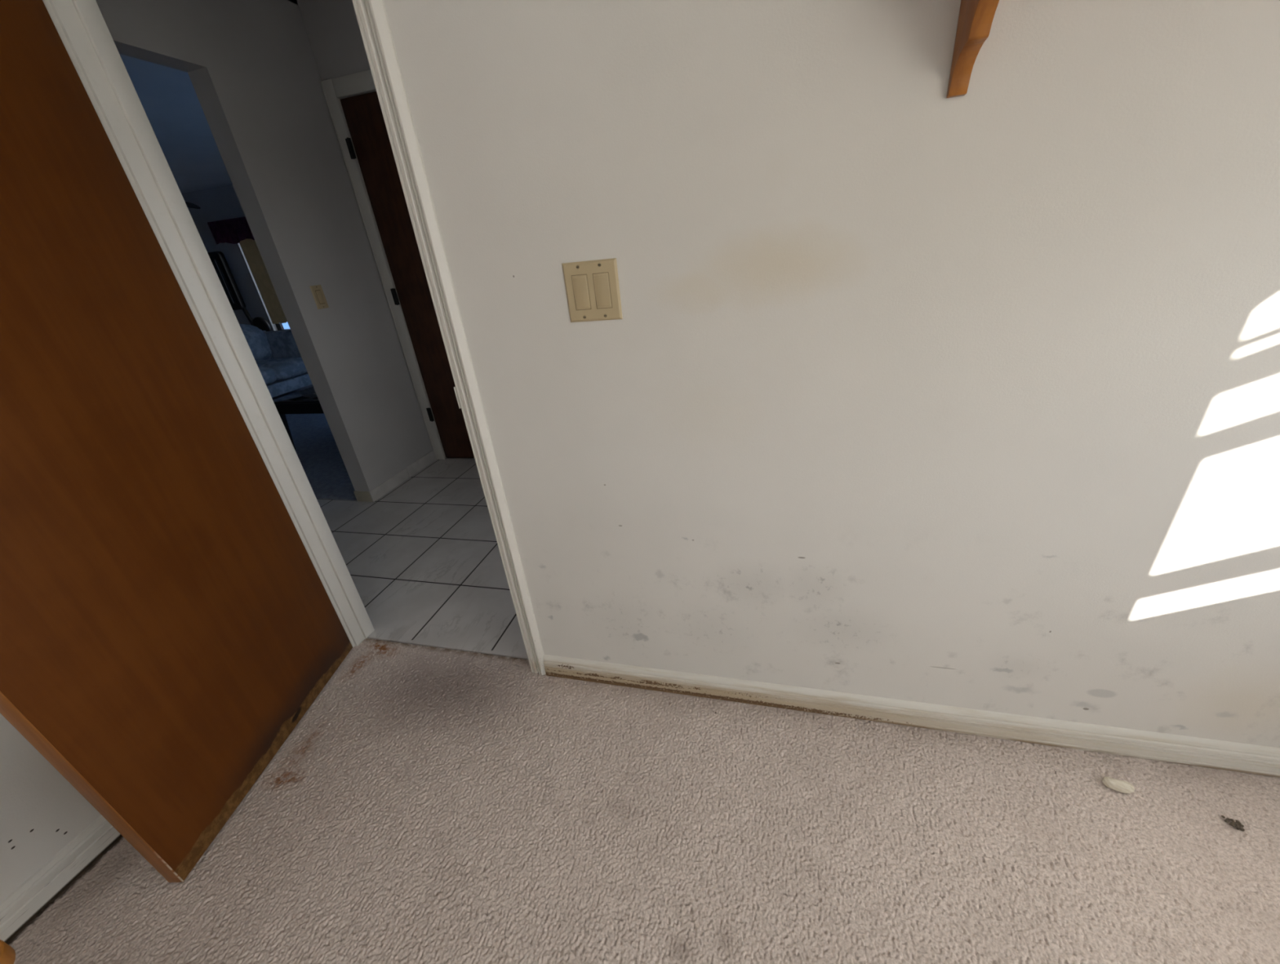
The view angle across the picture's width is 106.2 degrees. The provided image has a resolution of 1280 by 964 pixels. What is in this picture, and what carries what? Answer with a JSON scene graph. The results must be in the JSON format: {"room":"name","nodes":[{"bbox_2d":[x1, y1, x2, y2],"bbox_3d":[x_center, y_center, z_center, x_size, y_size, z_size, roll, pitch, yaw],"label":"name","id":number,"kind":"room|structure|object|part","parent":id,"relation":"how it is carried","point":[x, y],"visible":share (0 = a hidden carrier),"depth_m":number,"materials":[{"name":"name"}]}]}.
{"room":"bedroom","nodes":[
{"label":"bedroom","id":0,"kind":"room"},
{"bbox_2d":[0,713,101,902],"bbox_3d":[-1.702,0.172,-0.006,0.100,2.570,3.000,1,27,15],"label":"wall","id":1,"kind":"structure","parent":0,"point":[42,812],"depth_m":1.08,"materials":[{"name":"paint"}]},
{"bbox_2d":[0,814,121,942],"bbox_3d":[-1.535,1.241,0.504,0.014,0.080,2.999,1,27,15],"label":"baseboard","id":2,"kind":"structure","parent":1,"relation":"attached to","point":[34,894],"depth_m":1.11,"materials":[{"name":"paint"}]},
{"bbox_2d":[119,0,297,193],"bbox_3d":[-3.312,-2.107,2.088,11.100,0.120,8.080,1,27,15],"label":"ceiling","id":3,"kind":"structure","parent":0,"point":[169,100],"depth_m":3.86,"materials":[{"name":"paint"}]},
{"bbox_2d":[185,201,200,208],"bbox_3d":[-4.881,-2.818,4.548,1.175,0.480,1.074,1,27,15],"label":"ceiling fan","id":4,"kind":"object","parent":3,"relation":"hanging from","point":[189,205],"visible":0.03,"depth_m":5.01,"materials":[{"name":"black wood"}]},
{"bbox_2d":[181,184,272,330],"bbox_3d":[-4.196,-2.822,6.606,7.047,2.570,0.120,1,27,15],"label":"wall","id":5,"kind":"structure","parent":0,"point":[222,202],"depth_m":6.70,"materials":[{"name":"paint"}]},
{"bbox_2d":[207,216,254,244],"bbox_3d":[-4.753,-3.372,6.318,2.200,0.290,0.139,1,27,15],"label":"window valance","id":6,"kind":"object","parent":5,"relation":"attached to","point":[234,230],"visible":0.34,"depth_m":6.46,"materials":[{"name":"black fabric"}]},
{"bbox_2d":[236,243,290,330],"bbox_3d":[-4.609,-2.849,6.682,1.892,1.430,0.102,1,27,15],"label":"window","id":7,"kind":"structure","parent":5,"relation":"in","point":[278,326],"depth_m":6.99,"materials":[{"name":"white glass"}]},
{"bbox_2d":[239,239,287,324],"bbox_3d":[-4.624,-2.870,6.578,1.770,1.260,0.050,1,27,15],"label":"vertical blind","id":8,"kind":"object","parent":7,"relation":"attached to","point":[250,249],"visible":0.11,"depth_m":6.78,"materials":[{"name":"plastic"}]},
{"bbox_3d":[-4.596,-2.872,6.703,1.880,1.410,0.040,1,27,15],"label":"frame","id":9,"kind":"part","parent":7,"relation":"part of","materials":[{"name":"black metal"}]},
{"bbox_2d":[95,0,433,491],"bbox_3d":[-1.431,-1.633,3.602,0.109,2.570,4.797,1,27,15],"label":"wall","id":10,"kind":"structure","parent":0,"point":[251,66],"depth_m":2.41,"materials":[{"name":"paint"}]},
{"bbox_2d":[309,284,328,309],"bbox_3d":[-1.675,-0.968,2.515,0.009,0.114,0.070,1,27,15],"label":"light switch","id":11,"kind":"object","parent":10,"relation":"attached to","point":[317,291],"visible":1,"depth_m":2.51,"materials":[{"name":"beige plastic"}]},
{"bbox_2d":[353,490,373,502],"bbox_3d":[-1.665,0.087,2.894,0.112,0.068,0.009,1,27,15],"label":"baseboard","id":12,"kind":"structure","parent":10,"relation":"attached to","point":[365,496],"depth_m":2.89,"materials":[{"name":"wood"}]},
{"bbox_2d":[368,450,435,502],"bbox_3d":[-1.533,-0.052,3.142,0.008,0.074,0.622,1,27,15],"label":"baseboard","id":13,"kind":"structure","parent":10,"relation":"attached to","point":[379,491],"depth_m":3.11,"materials":[{"name":"wood"}]},
{"bbox_2d":[297,0,370,80],"bbox_3d":[-0.318,-1.366,2.825,2.453,2.570,0.560,1,27,15],"label":"wall","id":14,"kind":"structure","parent":0,"point":[333,32],"depth_m":2.39,"materials":[{"name":"paint"}]},
{"bbox_2d":[320,69,446,459],"bbox_3d":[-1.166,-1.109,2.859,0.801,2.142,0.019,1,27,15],"label":"trim","id":15,"kind":"structure","parent":14,"relation":"attached to","point":[334,89],"depth_m":2.75,"materials":[{"name":"paint"}]},
{"bbox_2d":[340,91,474,457],"bbox_3d":[-1.175,-1.074,2.874,0.677,2.049,0.099,1,27,15],"label":"door","id":16,"kind":"structure","parent":14,"relation":"in","point":[363,114],"depth_m":2.83,"materials":[{"name":"brown wood"}]},
{"bbox_2d":[6,384,1279,963],"bbox_3d":[-3.077,0.147,3.197,10.900,0.054,7.880,1,27,15],"label":"floor","id":17,"kind":"structure","parent":0,"point":[429,805],"depth_m":1.11,"materials":[{"name":"carpet"}]},
{"bbox_2d":[0,939,15,963],"bbox_3d":[-1.084,0.933,0.557,0.520,0.500,0.542,1,27,15],"label":"side table","id":18,"kind":"object","parent":17,"relation":"on","point":[7,953],"visible":1,"depth_m":0.62,"materials":[{"name":"brown wood"}]},
{"bbox_2d":[207,251,271,331],"bbox_3d":[-5.985,-2.465,7.135,0.995,1.707,0.116,1,27,15],"label":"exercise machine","id":19,"kind":"object","parent":17,"relation":"on","point":[218,260],"visible":0.44,"depth_m":6.90,"materials":[{"name":"black metal"}]},
{"bbox_3d":[-5.927,-2.852,6.856,0.011,0.580,0.012,1,27,15],"label":"rail","id":20,"kind":"part","parent":19,"relation":"part of","materials":[{"name":"black metal"}]},
{"bbox_3d":[-5.676,-2.167,7.196,0.328,1.063,0.052,6,28,22],"label":"leg","id":21,"kind":"part","parent":19,"relation":"part of","materials":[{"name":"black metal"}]},
{"bbox_2d":[239,324,312,397],"bbox_3d":[-4.560,-1.187,5.196,0.983,0.848,1.930,1,27,15],"label":"sofa","id":22,"kind":"object","parent":17,"relation":"on","point":[277,355],"visible":0.18,"depth_m":5.57,"materials":[{"name":"fabric"}]},
{"bbox_2d":[239,324,271,361],"bbox_3d":[-4.613,-1.575,5.594,0.424,0.494,0.558,1,27,15],"label":"cushion","id":23,"kind":"object","parent":22,"relation":"on","point":[260,342],"depth_m":5.58,"materials":[{"name":"fabric"}]},
{"bbox_2d":[258,367,275,385],"bbox_3d":[-4.447,-1.103,5.231,0.777,0.224,0.542,1,27,15],"label":"seat cushion","id":24,"kind":"object","parent":22,"relation":"on","point":[268,374],"depth_m":5.26,"materials":[{"name":"fabric"}]},
{"bbox_2d":[256,357,307,380],"bbox_3d":[-4.331,-1.320,5.648,0.777,0.224,0.502,1,27,15],"label":"seat cushion","id":25,"kind":"object","parent":22,"relation":"on","point":[283,368],"depth_m":5.51,"materials":[{"name":"fabric"}]},
{"bbox_3d":[-4.378,-1.554,5.936,0.892,0.600,0.232,1,27,15],"label":"armrest","id":26,"kind":"part","parent":22,"relation":"part of","materials":[{"name":"fabric"}]},
{"bbox_2d":[272,386,324,449],"bbox_3d":[-2.241,-0.568,3.939,1.110,0.416,0.680,1,27,15],"label":"coffee table","id":27,"kind":"object","parent":17,"relation":"on","point":[306,401],"visible":0.07,"depth_m":3.68,"materials":[{"name":"black wood"}]},
{"bbox_3d":[-2.814,-0.433,3.809,0.075,0.395,0.060,1,27,15],"label":"leg","id":28,"kind":"part","parent":27,"relation":"part of","materials":[{"name":"black wood"}]},
{"bbox_2d":[1102,776,1134,793],"bbox_3d":[1.104,0.699,1.111,0.056,0.024,0.027,9,30,27],"label":"scrap","id":29,"kind":"object","parent":17,"relation":"on","point":[1122,786],"visible":1,"depth_m":1.10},
{"bbox_2d":[1221,815,1244,831],"bbox_3d":[1.274,0.731,1.030,0.030,0.006,0.028,1,27,15],"label":"clump","id":30,"kind":"object","parent":17,"relation":"on","point":[1237,824],"visible":1,"depth_m":1.03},
{"bbox_2d":[356,0,1279,747],"bbox_3d":[-3.409,-0.573,1.870,11.100,2.570,0.083,1,27,15],"label":"wall","id":31,"kind":"structure","parent":0,"point":[904,389],"depth_m":0.91,"materials":[{"name":"paint"}]},
{"bbox_2d":[0,0,352,882],"bbox_3d":[-1.165,-0.141,0.998,0.169,2.025,0.738,-5,26,3],"label":"door","id":32,"kind":"structure","parent":31,"relation":"in","point":[167,623],"depth_m":1.05,"materials":[{"name":"brown wood"}]},
{"bbox_2d":[42,0,374,647],"bbox_3d":[-1.137,-0.328,1.367,0.028,2.050,0.084,1,27,15],"label":"trim","id":33,"kind":"structure","parent":31,"relation":"attached to","point":[82,23],"depth_m":1.25,"materials":[{"name":"paint"}]},
{"bbox_2d":[351,0,546,675],"bbox_3d":[-0.427,-0.289,1.132,0.056,2.054,0.017,1,27,15],"label":"trim","id":34,"kind":"structure","parent":31,"relation":"attached to","point":[371,15],"depth_m":1.06,"materials":[{"name":"paint"}]},
{"bbox_2d":[453,386,461,408],"bbox_3d":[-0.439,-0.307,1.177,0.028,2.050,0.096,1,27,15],"label":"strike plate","id":35,"kind":"structure","parent":31,"relation":"attached to","point":[455,388],"depth_m":1.18,"materials":[{"name":"metal"}]},
{"bbox_2d":[561,257,622,322],"bbox_3d":[-0.099,-0.392,0.991,0.116,0.116,0.010,1,27,15],"label":"light switch","id":36,"kind":"object","parent":31,"relation":"attached to","point":[592,286],"visible":1,"depth_m":0.99,"materials":[{"name":"beige plastic"}]},
{"bbox_3d":[-0.122,-0.392,0.995,0.032,0.066,0.001,1,27,15],"label":"rocker frame","id":37,"kind":"part","parent":36,"relation":"part of","materials":[{"name":"beige plastic"}]},
{"bbox_3d":[-0.077,-0.391,0.984,0.032,0.066,0.001,1,27,15],"label":"rocker frame","id":38,"kind":"part","parent":36,"relation":"part of","materials":[{"name":"beige plastic"}]},
{"bbox_2d":[542,654,1279,777],"bbox_3d":[0.825,0.623,1.260,2.344,0.078,0.015,1,27,15],"label":"baseboard","id":39,"kind":"structure","parent":31,"relation":"attached to","point":[1261,760],"depth_m":1.26,"materials":[{"name":"paint"}]},
{"bbox_2d":[946,0,999,97],"bbox_3d":[0.939,-0.635,0.465,1.340,0.236,0.200,1,27,15],"label":"wall shelf","id":40,"kind":"object","parent":31,"relation":"attached to","point":[975,17],"visible":1,"depth_m":0.68,"materials":[{"name":"orange wood"}]},
{"bbox_3d":[-2.648,-3.591,11.106,11.500,0.100,8.700,1,27,15],"label":"ground","id":41,"kind":"structure","parent":0,"visible":0},
{"bbox_2d":[281,321,289,328],"bbox_3d":[-3.093,-4.204,10.341,14.000,1.950,0.080,1,27,15],"label":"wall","id":42,"kind":"structure","parent":41,"relation":"on","point":[286,326],"depth_m":12.05,"materials":[{"name":"paint"}]}
]}

